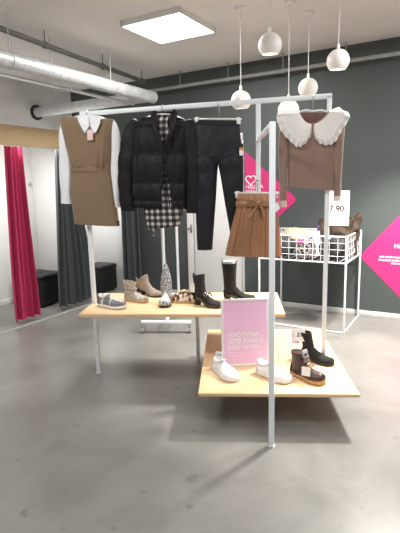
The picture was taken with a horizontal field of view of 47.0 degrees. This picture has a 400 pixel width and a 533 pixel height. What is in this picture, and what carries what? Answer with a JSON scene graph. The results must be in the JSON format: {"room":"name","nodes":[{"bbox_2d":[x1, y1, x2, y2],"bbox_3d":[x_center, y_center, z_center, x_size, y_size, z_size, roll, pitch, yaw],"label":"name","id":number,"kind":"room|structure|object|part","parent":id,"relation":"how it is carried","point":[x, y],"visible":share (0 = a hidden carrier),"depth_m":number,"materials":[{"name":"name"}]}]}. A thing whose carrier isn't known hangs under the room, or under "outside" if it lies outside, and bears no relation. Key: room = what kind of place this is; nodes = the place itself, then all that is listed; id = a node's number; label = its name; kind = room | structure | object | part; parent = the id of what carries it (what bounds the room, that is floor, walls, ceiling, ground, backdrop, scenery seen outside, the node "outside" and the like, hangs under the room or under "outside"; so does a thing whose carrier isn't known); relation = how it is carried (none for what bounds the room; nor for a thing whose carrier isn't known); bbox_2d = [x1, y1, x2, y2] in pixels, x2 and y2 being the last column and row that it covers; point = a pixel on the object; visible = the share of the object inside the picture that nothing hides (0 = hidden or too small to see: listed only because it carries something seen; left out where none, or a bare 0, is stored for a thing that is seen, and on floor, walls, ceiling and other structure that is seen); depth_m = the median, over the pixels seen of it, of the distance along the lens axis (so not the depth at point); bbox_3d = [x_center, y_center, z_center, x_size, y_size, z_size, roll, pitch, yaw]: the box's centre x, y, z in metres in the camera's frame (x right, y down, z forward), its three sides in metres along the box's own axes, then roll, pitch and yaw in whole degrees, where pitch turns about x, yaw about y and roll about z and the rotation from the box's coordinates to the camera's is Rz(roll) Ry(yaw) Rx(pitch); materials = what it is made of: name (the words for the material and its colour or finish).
{"room":"clothing store","nodes":[
{"label":"clothing store","id":0,"kind":"room"},
{"bbox_2d":[0,77,71,300],"bbox_3d":[-4.087,-0.486,3.538,0.150,2.926,8.500,4,11,30],"label":"wall","id":1,"kind":"structure","parent":0,"point":[17,98],"depth_m":6.15,"materials":[{"name":"white paint"}]},
{"bbox_2d":[0,298,13,305],"bbox_3d":[-2.765,0.532,5.817,0.016,0.070,3.570,4,11,30],"label":"baseboard","id":2,"kind":"structure","parent":1,"relation":"attached to","point":[10,300],"depth_m":6.12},
{"bbox_2d":[29,147,87,300],"bbox_3d":[-1.929,-0.633,6.262,0.870,2.170,0.030,4,11,30],"label":"trim","id":3,"kind":"structure","parent":1,"relation":"attached to","point":[42,159],"depth_m":6.33,"materials":[{"name":"white paint"}]},
{"bbox_2d":[0,288,399,532],"bbox_3d":[-0.181,1.285,1.672,9.000,0.100,8.650,4,11,30],"label":"floor","id":4,"kind":"structure","parent":0,"point":[132,446],"depth_m":2.80,"materials":[{"name":"concrete"}]},
{"bbox_2d":[0,302,91,333],"bbox_3d":[-1.997,0.670,5.117,0.060,0.004,3.300,4,11,30],"label":"trim","id":5,"kind":"structure","parent":4,"relation":"on","point":[48,317],"depth_m":5.37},
{"bbox_2d":[36,269,58,307],"bbox_3d":[-2.123,0.286,6.116,0.460,0.420,0.400,4,11,30],"label":"ottoman","id":6,"kind":"object","parent":4,"relation":"on","point":[47,280],"visible":0.56,"depth_m":5.96,"materials":[{"name":"black leather"}]},
{"bbox_2d":[36,269,57,280],"bbox_3d":[-2.127,0.109,6.085,0.460,0.060,0.400,4,11,30],"label":"cushion","id":7,"kind":"object","parent":6,"relation":"on","point":[42,275],"depth_m":5.99,"materials":[{"name":"black leather"}]},
{"bbox_2d":[94,262,116,292],"bbox_3d":[-1.483,0.165,6.775,0.360,0.400,0.400,4,11,30],"label":"ottoman","id":8,"kind":"object","parent":4,"relation":"on","point":[105,272],"visible":0.67,"depth_m":6.66,"materials":[{"name":"black leather"}]},
{"bbox_2d":[94,262,116,270],"bbox_3d":[-1.487,-0.002,6.746,0.360,0.060,0.400,4,11,30],"label":"cushion","id":9,"kind":"object","parent":8,"relation":"on","point":[99,266],"depth_m":6.70,"materials":[{"name":"black leather"}]},
{"bbox_2d":[141,226,190,332],"bbox_3d":[-0.322,-0.086,5.149,0.539,1.400,1.100,-1,10,4],"label":"rail","id":10,"kind":"object","parent":4,"relation":"on","point":[166,320],"visible":0.42,"depth_m":4.75,"materials":[{"name":"white metal"}]},
{"bbox_3d":[-0.367,-0.047,4.649,0.034,1.260,0.034,-1,10,4],"label":"post","id":11,"kind":"part","parent":10,"relation":"part of","materials":[{"name":"white metal"}]},
{"bbox_3d":[-0.279,-0.222,5.630,0.034,1.260,0.034,-1,10,4],"label":"post","id":12,"kind":"part","parent":10,"relation":"part of","materials":[{"name":"white metal"}]},
{"bbox_2d":[78,292,284,360],"bbox_3d":[-0.111,0.577,3.678,1.495,0.595,0.671,-1,10,5],"label":"display shelf","id":13,"kind":"object","parent":4,"relation":"on","point":[151,308],"visible":0.47,"depth_m":3.45,"materials":[{"name":"brown wood"}]},
{"bbox_2d":[97,293,126,308],"bbox_3d":[-0.682,0.258,3.531,0.262,0.111,0.109,5,12,31],"label":"sneaker","id":14,"kind":"object","parent":13,"relation":"on","point":[103,300],"visible":1,"depth_m":3.50,"materials":[{"name":"grey fabric"}]},
{"bbox_3d":[-0.697,0.260,3.540,0.068,0.064,0.094,5,12,31],"label":"panel","id":15,"kind":"part","parent":14,"relation":"part of","materials":[{"name":"grey fabric"}]},
{"bbox_2d":[123,280,148,302],"bbox_3d":[-0.521,0.200,3.700,0.248,0.160,0.095,6,12,35],"label":"boot","id":16,"kind":"object","parent":13,"relation":"on","point":[130,294],"visible":1,"depth_m":3.69,"materials":[{"name":"beige fabric"}]},
{"bbox_2d":[135,274,160,296],"bbox_3d":[-0.436,0.156,3.884,0.280,0.178,0.093,6,12,35],"label":"boot","id":17,"kind":"object","parent":13,"relation":"on","point":[143,283],"visible":0.91,"depth_m":3.87,"materials":[{"name":"beige leather"}]},
{"bbox_2d":[158,260,171,307],"bbox_3d":[-0.272,0.131,3.551,0.101,0.336,0.225,-1,10,3],"label":"boot","id":18,"kind":"object","parent":13,"relation":"on","point":[166,282],"visible":1,"depth_m":3.58,"materials":[{"name":"grey fabric"}]},
{"bbox_2d":[171,289,194,302],"bbox_3d":[-0.123,0.227,3.637,0.263,0.110,0.109,1,10,14],"label":"loafer","id":19,"kind":"object","parent":13,"relation":"on","point":[184,296],"visible":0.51,"depth_m":3.60,"materials":[{"name":"multicoloured fabric"}]},
{"bbox_3d":[-0.020,0.538,3.954,0.028,0.573,0.028,2,11,20],"label":"leg","id":20,"kind":"part","parent":13,"relation":"part of","materials":[{"name":"white metal"}]},
{"bbox_2d":[190,273,220,308],"bbox_3d":[0.052,0.181,3.488,0.277,0.242,0.101,7,13,38],"label":"boot","id":21,"kind":"object","parent":13,"relation":"on","point":[200,295],"visible":0.94,"depth_m":3.49,"materials":[{"name":"black leather"}]},
{"bbox_2d":[222,259,255,298],"bbox_3d":[0.304,0.110,3.619,0.272,0.325,0.106,2,10,17],"label":"boot","id":22,"kind":"object","parent":13,"relation":"on","point":[229,267],"visible":0.84,"depth_m":3.61,"materials":[{"name":"black leather"}]},
{"bbox_2d":[79,93,331,447],"bbox_3d":[-0.099,-0.053,3.017,1.818,2.065,0.798,1,10,15],"label":"clothes rack","id":23,"kind":"object","parent":4,"relation":"on","point":[270,128],"visible":0.79,"depth_m":3.06,"materials":[{"name":"white metal"}]},
{"bbox_3d":[-0.858,-0.132,3.614,0.030,2.050,0.030,1,10,15],"label":"post","id":24,"kind":"part","parent":23,"relation":"part of","materials":[{"name":"white metal"}]},
{"bbox_3d":[-0.023,-1.121,3.202,1.812,0.030,0.030,1,10,15],"label":"rail","id":25,"kind":"part","parent":23,"relation":"part of","materials":[{"name":"white metal"}]},
{"bbox_2d":[194,101,241,123],"bbox_3d":[0.121,-1.058,3.173,0.334,0.165,0.048,1,10,15],"label":"clothes hanger","id":26,"kind":"object","parent":23,"relation":"hanging from","point":[196,119],"visible":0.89,"depth_m":3.17,"materials":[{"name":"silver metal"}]},
{"bbox_2d":[193,120,243,249],"bbox_3d":[0.144,-0.571,3.256,0.385,0.915,0.125,1,10,15],"label":"trousers","id":27,"kind":"object","parent":26,"relation":"hanging from","point":[219,141],"visible":0.85,"depth_m":3.19,"materials":[{"name":"black fabric"}]},
{"bbox_3d":[0.052,-0.487,3.297,0.185,0.740,0.112,1,10,15],"label":"leg","id":28,"kind":"part","parent":27,"relation":"part of","materials":[{"name":"black fabric"}]},
{"bbox_3d":[0.219,-0.484,3.251,0.232,0.726,0.112,1,10,15],"label":"leg","id":29,"kind":"part","parent":27,"relation":"part of","materials":[{"name":"black fabric"}]},
{"bbox_2d":[234,179,279,197],"bbox_3d":[0.380,-0.521,3.078,0.303,0.129,0.048,1,10,15],"label":"clothes hanger","id":30,"kind":"object","parent":23,"relation":"hanging from","point":[236,193],"visible":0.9,"depth_m":3.08,"materials":[{"name":"silver metal"}]},
{"bbox_2d":[225,194,281,257],"bbox_3d":[0.360,-0.283,3.123,0.393,0.424,0.207,1,10,15],"label":"skirt","id":31,"kind":"object","parent":30,"relation":"hanging from","point":[249,233],"visible":0.81,"depth_m":3.06,"materials":[{"name":"brown fabric"}]},
{"bbox_3d":[0.403,-0.631,3.173,0.030,0.945,0.030,1,10,15],"label":"drop post","id":32,"kind":"part","parent":23,"relation":"part of","materials":[{"name":"white metal"}]},
{"bbox_3d":[0.383,-0.796,2.739,0.026,0.026,0.768,-1,10,2],"label":"rail","id":33,"kind":"part","parent":23,"relation":"part of","materials":[{"name":"white metal"}]},
{"bbox_3d":[0.394,0.150,2.516,0.030,1.815,0.030,1,10,15],"label":"post","id":34,"kind":"part","parent":23,"relation":"part of","materials":[{"name":"white metal"}]},
{"bbox_2d":[299,94,326,112],"bbox_3d":[0.745,-1.056,3.000,0.211,0.138,0.048,1,10,15],"label":"clothes hanger","id":35,"kind":"object","parent":23,"relation":"hanging from","point":[304,110],"visible":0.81,"depth_m":3.00,"materials":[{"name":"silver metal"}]},
{"bbox_2d":[276,107,349,206],"bbox_3d":[0.743,-0.717,3.049,0.460,0.634,0.162,1,10,15],"label":"sweater","id":36,"kind":"object","parent":35,"relation":"hanging from","point":[310,148],"visible":1,"depth_m":2.99,"materials":[{"name":"beige fabric"}]},
{"bbox_3d":[0.746,-1.010,3.009,0.211,0.045,0.018,1,10,15],"label":"arm","id":37,"kind":"part","parent":35,"relation":"part of","materials":[{"name":"white plastic"}]},
{"bbox_3d":[0.861,-0.091,3.144,0.030,2.050,0.030,1,10,15],"label":"post","id":38,"kind":"part","parent":23,"relation":"part of","materials":[{"name":"white metal"}]},
{"bbox_2d":[198,329,359,397],"bbox_3d":[0.518,0.783,3.426,0.973,0.247,1.260,-1,10,4],"label":"display shelf","id":39,"kind":"object","parent":4,"relation":"on","point":[338,382],"visible":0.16,"depth_m":2.99,"materials":[{"name":"brown wood"}]},
{"bbox_2d":[212,351,239,381],"bbox_3d":[0.166,0.658,3.067,0.120,0.140,0.278,-6,11,-25],"label":"sneaker","id":40,"kind":"object","parent":39,"relation":"on","point":[227,373],"visible":1,"depth_m":3.03,"materials":[{"name":"white leather"}]},
{"bbox_2d":[221,298,268,365],"bbox_3d":[0.314,0.447,3.271,0.335,0.480,0.183,-2,10,-1],"label":"sign frame","id":41,"kind":"object","parent":39,"relation":"on","point":[245,321],"visible":1,"depth_m":3.20,"materials":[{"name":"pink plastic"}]},
{"bbox_2d":[255,358,292,383],"bbox_3d":[0.479,0.676,3.010,0.118,0.111,0.275,-10,13,-41],"label":"sneaker","id":42,"kind":"object","parent":39,"relation":"on","point":[262,366],"visible":0.77,"depth_m":2.99,"materials":[{"name":"white leather"}]},
{"bbox_2d":[290,349,325,384],"bbox_3d":[0.685,0.639,2.961,0.126,0.191,0.262,-9,13,-38],"label":"boot","id":43,"kind":"object","parent":39,"relation":"on","point":[299,367],"visible":0.99,"depth_m":2.96,"materials":[{"name":"brown leather"}]},
{"bbox_2d":[291,328,333,365],"bbox_3d":[0.809,0.562,3.270,0.311,0.229,0.112,6,12,37],"label":"boot","id":44,"kind":"object","parent":39,"relation":"on","point":[297,334],"visible":0.86,"depth_m":3.27,"materials":[{"name":"black leather"}]},
{"bbox_2d":[258,228,361,333],"bbox_3d":[1.206,0.108,5.040,0.929,0.985,0.709,4,11,30],"label":"wire basket stand","id":45,"kind":"object","parent":4,"relation":"on","point":[346,243],"visible":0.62,"depth_m":4.71,"materials":[{"name":"white metal"}]},
{"bbox_3d":[0.640,0.137,4.972,0.016,0.978,0.016,-11,14,-43],"label":"leg","id":46,"kind":"part","parent":45,"relation":"part of","materials":[{"name":"white metal"}]},
{"bbox_3d":[0.985,0.025,5.560,0.016,0.978,0.016,-11,14,-43],"label":"leg","id":47,"kind":"part","parent":45,"relation":"part of","materials":[{"name":"white metal"}]},
{"bbox_2d":[281,236,294,255],"bbox_3d":[0.899,-0.221,4.954,0.236,0.224,0.270,4,11,30],"label":"folded garment","id":48,"kind":"object","parent":45,"relation":"in","point":[288,251],"visible":0.51,"depth_m":4.87,"materials":[{"name":"black fabric"}]},
{"bbox_2d":[282,227,310,249],"bbox_3d":[1.099,-0.311,5.168,0.359,0.258,0.300,4,11,30],"label":"folded garment","id":49,"kind":"object","parent":45,"relation":"in","point":[295,231],"visible":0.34,"depth_m":5.07,"materials":[{"name":"beige fabric"}]},
{"bbox_3d":[1.029,-0.059,4.707,0.910,0.014,0.014,4,11,30],"label":"shelf rail","id":50,"kind":"part","parent":45,"relation":"part of","materials":[{"name":"white metal"}]},
{"bbox_2d":[295,236,315,257],"bbox_3d":[1.107,-0.210,4.788,0.227,0.249,0.191,4,11,30],"label":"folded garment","id":51,"kind":"object","parent":45,"relation":"in","point":[308,252],"visible":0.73,"depth_m":4.72,"materials":[{"name":"multicoloured fabric"}]},
{"bbox_3d":[1.046,0.637,4.830,0.910,0.014,0.014,4,11,30],"label":"rail","id":52,"kind":"part","parent":45,"relation":"part of","materials":[{"name":"white metal"}]},
{"bbox_2d":[306,230,320,255],"bbox_3d":[1.221,-0.250,4.957,0.140,0.265,0.100,4,11,30],"label":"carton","id":53,"kind":"object","parent":45,"relation":"in","point":[316,239],"visible":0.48,"depth_m":4.89,"materials":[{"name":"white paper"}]},
{"bbox_2d":[319,237,345,259],"bbox_3d":[1.355,-0.193,4.684,0.259,0.241,0.254,4,11,30],"label":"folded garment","id":54,"kind":"object","parent":45,"relation":"in","point":[341,247],"visible":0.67,"depth_m":4.59,"materials":[{"name":"fabric"}]},
{"bbox_2d":[328,191,349,239],"bbox_3d":[1.325,-0.492,4.439,0.227,0.472,0.030,4,11,30],"label":"price card","id":55,"kind":"object","parent":45,"relation":"attached to","point":[338,210],"visible":0.73,"depth_m":4.41,"materials":[{"name":"white paper"}]},
{"bbox_2d":[318,212,361,257],"bbox_3d":[1.495,-0.347,4.905,0.433,0.460,0.322,4,11,30],"label":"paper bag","id":56,"kind":"object","parent":45,"relation":"in","point":[355,222],"visible":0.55,"depth_m":4.77,"materials":[{"name":"brown paper"}]},
{"bbox_3d":[1.428,0.197,4.521,0.016,0.978,0.016,-11,14,-43],"label":"leg","id":57,"kind":"part","parent":45,"relation":"part of","materials":[{"name":"white metal"}]},
{"bbox_3d":[1.612,0.611,4.898,0.014,0.014,0.690,4,11,30],"label":"rail","id":58,"kind":"part","parent":45,"relation":"part of","materials":[{"name":"white metal"}]},
{"bbox_3d":[1.773,0.086,5.109,0.016,0.978,0.016,-11,14,-43],"label":"leg","id":59,"kind":"part","parent":45,"relation":"part of","materials":[{"name":"white metal"}]},
{"bbox_2d":[0,0,399,89],"bbox_3d":[-0.253,-1.695,1.148,9.000,0.100,8.650,4,11,30],"label":"ceiling","id":60,"kind":"structure","parent":0,"point":[89,29],"depth_m":4.31,"materials":[{"name":"paint"}]},
{"bbox_2d":[0,37,133,104],"bbox_3d":[-1.570,-1.854,3.960,0.260,0.498,3.150,4,11,30],"label":"pipe","id":61,"kind":"object","parent":60,"relation":"hanging from","point":[52,85],"visible":0.98,"depth_m":4.39,"materials":[{"name":"metal"}]},
{"bbox_3d":[-1.612,-1.655,4.023,0.022,0.022,3.150,4,11,30],"label":"rail","id":62,"kind":"part","parent":61,"relation":"part of","materials":[{"name":"metal"}]},
{"bbox_3d":[-1.556,-1.627,3.995,0.022,0.022,3.150,4,11,30],"label":"rail","id":63,"kind":"part","parent":61,"relation":"part of","materials":[{"name":"metal"}]},
{"bbox_2d":[0,25,146,83],"bbox_3d":[-1.714,-1.950,3.548,0.064,0.158,4.961,3,11,24],"label":"pipe","id":64,"kind":"object","parent":60,"relation":"hanging from","point":[43,44],"visible":1,"depth_m":4.43,"materials":[{"name":"grey metal"}]},
{"bbox_2d":[0,11,157,119],"bbox_3d":[-1.413,-1.958,4.473,1.828,0.478,3.945,-1,10,0],"label":"ventilation duct","id":65,"kind":"object","parent":60,"relation":"hanging from","point":[9,60],"visible":1,"depth_m":4.71,"materials":[{"name":"metal"}]},
{"bbox_2d":[120,6,215,43],"bbox_3d":[-0.275,-2.142,4.111,0.612,0.045,0.612,4,11,30],"label":"ceiling light","id":66,"kind":"object","parent":60,"relation":"attached to","point":[176,23],"visible":1,"depth_m":4.03,"materials":[{"name":"white plastic"}]},
{"bbox_2d":[231,5,250,108],"bbox_3d":[0.337,-1.720,3.811,0.168,0.800,0.168,-1,10,0],"label":"pendant lamp","id":67,"kind":"object","parent":60,"relation":"hanging from","point":[239,95],"visible":0.8,"depth_m":3.80,"materials":[{"name":"white"}]},
{"bbox_3d":[0.335,-1.810,3.796,0.006,0.618,0.006,3,11,22],"label":"cord","id":68,"kind":"part","parent":67,"relation":"part of","materials":[{"name":"white plastic"}]},
{"bbox_3d":[0.345,-1.401,3.867,0.168,0.152,0.168,-1,10,0],"label":"lamp shade","id":69,"kind":"part","parent":67,"relation":"part of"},
{"bbox_2d":[258,0,281,55],"bbox_3d":[0.531,-1.844,3.486,0.180,0.453,0.180,-1,10,0],"label":"pendant lamp","id":70,"kind":"object","parent":60,"relation":"hanging from","point":[270,43],"visible":1,"depth_m":3.45,"materials":[{"name":"white"}]},
{"bbox_3d":[0.535,-1.701,3.511,0.180,0.162,0.180,-1,10,0],"label":"lamp shade","id":71,"kind":"part","parent":70,"relation":"part of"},
{"bbox_2d":[149,42,399,91],"bbox_3d":[1.540,-2.209,4.739,5.521,0.217,0.051,4,11,30],"label":"conduit pipe","id":72,"kind":"object","parent":60,"relation":"hanging from","point":[396,53],"visible":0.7,"depth_m":5.16,"materials":[{"name":"grey metal"}]},
{"bbox_2d":[278,0,298,111],"bbox_3d":[0.720,-1.662,3.722,0.172,0.902,0.172,-1,10,0],"label":"pendant lamp","id":73,"kind":"object","parent":60,"relation":"hanging from","point":[284,106],"visible":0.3,"depth_m":3.71,"materials":[{"name":"white"}]},
{"bbox_3d":[0.729,-1.294,3.786,0.172,0.155,0.172,-1,10,0],"label":"lamp shade","id":74,"kind":"part","parent":73,"relation":"part of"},
{"bbox_3d":[0.718,-1.753,3.706,0.006,0.717,0.006,-5,11,-22],"label":"cord","id":75,"kind":"part","parent":73,"relation":"part of","materials":[{"name":"white plastic"}]},
{"bbox_2d":[298,10,317,94],"bbox_3d":[0.932,-1.820,3.949,0.168,0.680,0.168,-1,10,0],"label":"pendant lamp","id":76,"kind":"object","parent":60,"relation":"hanging from","point":[307,86],"visible":0.91,"depth_m":3.93,"materials":[{"name":"white"}]},
{"bbox_3d":[0.939,-1.560,3.994,0.168,0.152,0.168,-1,10,0],"label":"lamp shade","id":77,"kind":"part","parent":76,"relation":"part of","materials":[{"name":"white glass"}]},
{"bbox_3d":[0.930,-1.909,3.933,0.006,0.498,0.006,-5,11,-22],"label":"cord","id":78,"kind":"part","parent":76,"relation":"part of","materials":[{"name":"white plastic"}]},
{"bbox_2d":[326,0,349,70],"bbox_3d":[1.085,-1.825,3.593,0.176,0.554,0.176,-1,10,0],"label":"pendant lamp","id":79,"kind":"object","parent":60,"relation":"hanging from","point":[338,59],"visible":1,"depth_m":3.57,"materials":[{"name":"white"}]},
{"bbox_3d":[1.089,-1.631,3.627,0.176,0.159,0.176,-1,10,0],"label":"lamp shade","id":80,"kind":"part","parent":79,"relation":"part of","materials":[{"name":"white glass"}]},
{"bbox_3d":[1.082,-1.918,3.577,0.006,0.365,0.006,-5,11,-22],"label":"cord","id":81,"kind":"part","parent":79,"relation":"part of","materials":[{"name":"white plastic"}]},
{"bbox_2d":[71,37,399,313],"bbox_3d":[1.899,-0.890,5.017,9.000,2.926,0.175,4,11,30],"label":"wall","id":82,"kind":"structure","parent":0,"point":[368,90],"depth_m":5.31,"materials":[{"name":"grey paint"}]},
{"bbox_2d":[0,124,120,148],"bbox_3d":[-1.946,-1.398,4.929,0.040,0.210,3.700,4,11,30],"label":"trim","id":83,"kind":"structure","parent":82,"relation":"attached to","point":[10,135],"depth_m":5.02,"materials":[{"name":"brown wood"}]},
{"bbox_2d":[54,150,91,307],"bbox_3d":[-1.616,-0.483,5.812,0.132,1.915,0.629,5,12,31],"label":"curtain","id":84,"kind":"object","parent":82,"relation":"attached to","point":[74,283],"visible":0.65,"depth_m":5.78,"materials":[{"name":"grey fabric"}]},
{"bbox_2d":[185,133,244,292],"bbox_3d":[0.178,-0.607,5.970,0.855,2.120,0.069,4,11,29],"label":"door","id":85,"kind":"structure","parent":82,"relation":"in","point":[207,262],"depth_m":6.06,"materials":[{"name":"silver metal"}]},
{"bbox_2d":[245,152,295,216],"bbox_3d":[0.845,-0.810,5.570,0.649,1.175,0.015,4,11,30],"label":"wall decal","id":86,"kind":"object","parent":82,"relation":"attached to","point":[250,163],"visible":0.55,"depth_m":5.59,"materials":[{"name":"plastic"}]},
{"bbox_2d":[282,301,399,319],"bbox_3d":[3.185,0.629,4.468,6.026,0.062,0.016,4,11,30],"label":"baseboard","id":87,"kind":"structure","parent":82,"relation":"attached to","point":[284,304],"depth_m":5.32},
{"bbox_2d":[361,215,399,296],"bbox_3d":[2.323,-0.128,4.836,1.199,1.291,0.006,4,11,30],"label":"wall decal","id":88,"kind":"object","parent":82,"relation":"attached to","point":[383,255],"visible":1,"depth_m":5.01,"materials":[{"name":"plastic"}]},
{"bbox_3d":[-1.953,-1.327,5.017,1.784,0.016,3.050,-1,10,0],"label":"curtain rod","id":89,"kind":"object","parent":82,"relation":"attached to","visible":0},
{"bbox_2d":[4,146,40,322],"bbox_3d":[-2.020,-0.351,5.118,0.130,1.915,0.347,4,12,30],"label":"curtain","id":90,"kind":"object","parent":89,"relation":"hanging from","point":[26,301],"visible":1,"depth_m":5.12,"materials":[{"name":"fabric"}]},
{"bbox_3d":[-0.800,-1.579,6.263,0.526,0.016,0.276,-1,10,0],"label":"curtain rod","id":91,"kind":"object","parent":82,"relation":"attached to","visible":0},
{"bbox_2d":[121,208,141,288],"bbox_3d":[-0.989,-0.634,6.532,0.345,1.935,0.123,4,12,30],"label":"curtain","id":92,"kind":"object","parent":91,"relation":"hanging from","point":[130,236],"visible":0.46,"depth_m":6.58,"materials":[{"name":"grey fabric"}]},
{"bbox_3d":[-0.839,-1.118,3.429,0.337,0.090,0.048,1,10,15],"label":"clothes hanger","id":93,"kind":"object","parent":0,"visible":0},
{"bbox_2d":[60,116,119,225],"bbox_3d":[-0.831,-0.723,3.498,0.450,0.830,0.166,1,10,15],"label":"dress","id":94,"kind":"object","parent":93,"relation":"hanging from","point":[91,187],"visible":0.94,"depth_m":3.44,"materials":[{"name":"brown fabric"}]},
{"bbox_2d":[59,115,120,207],"bbox_3d":[-0.848,-0.789,3.478,0.531,0.689,0.129,2,10,17],"label":"shirt","id":95,"kind":"object","parent":93,"relation":"hanging from","point":[87,122],"visible":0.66,"depth_m":3.45,"materials":[{"name":"white fabric"}]},
{"bbox_3d":[-0.267,-1.089,3.275,0.324,0.121,0.048,1,10,15],"label":"clothes hanger","id":96,"kind":"object","parent":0,"visible":0},
{"bbox_2d":[118,109,198,212],"bbox_3d":[-0.300,-0.755,3.337,0.652,0.735,0.257,1,10,15],"label":"jacket","id":97,"kind":"object","parent":96,"relation":"hanging from","point":[141,168],"visible":0.98,"depth_m":3.26,"materials":[{"name":"black fabric"}]},
{"bbox_2d":[143,114,186,235],"bbox_3d":[-0.245,-0.658,3.349,0.385,0.864,0.160,1,10,15],"label":"shirt","id":98,"kind":"object","parent":96,"relation":"hanging from","point":[166,216],"visible":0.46,"depth_m":3.33,"materials":[{"name":"fabric"}]}
]}

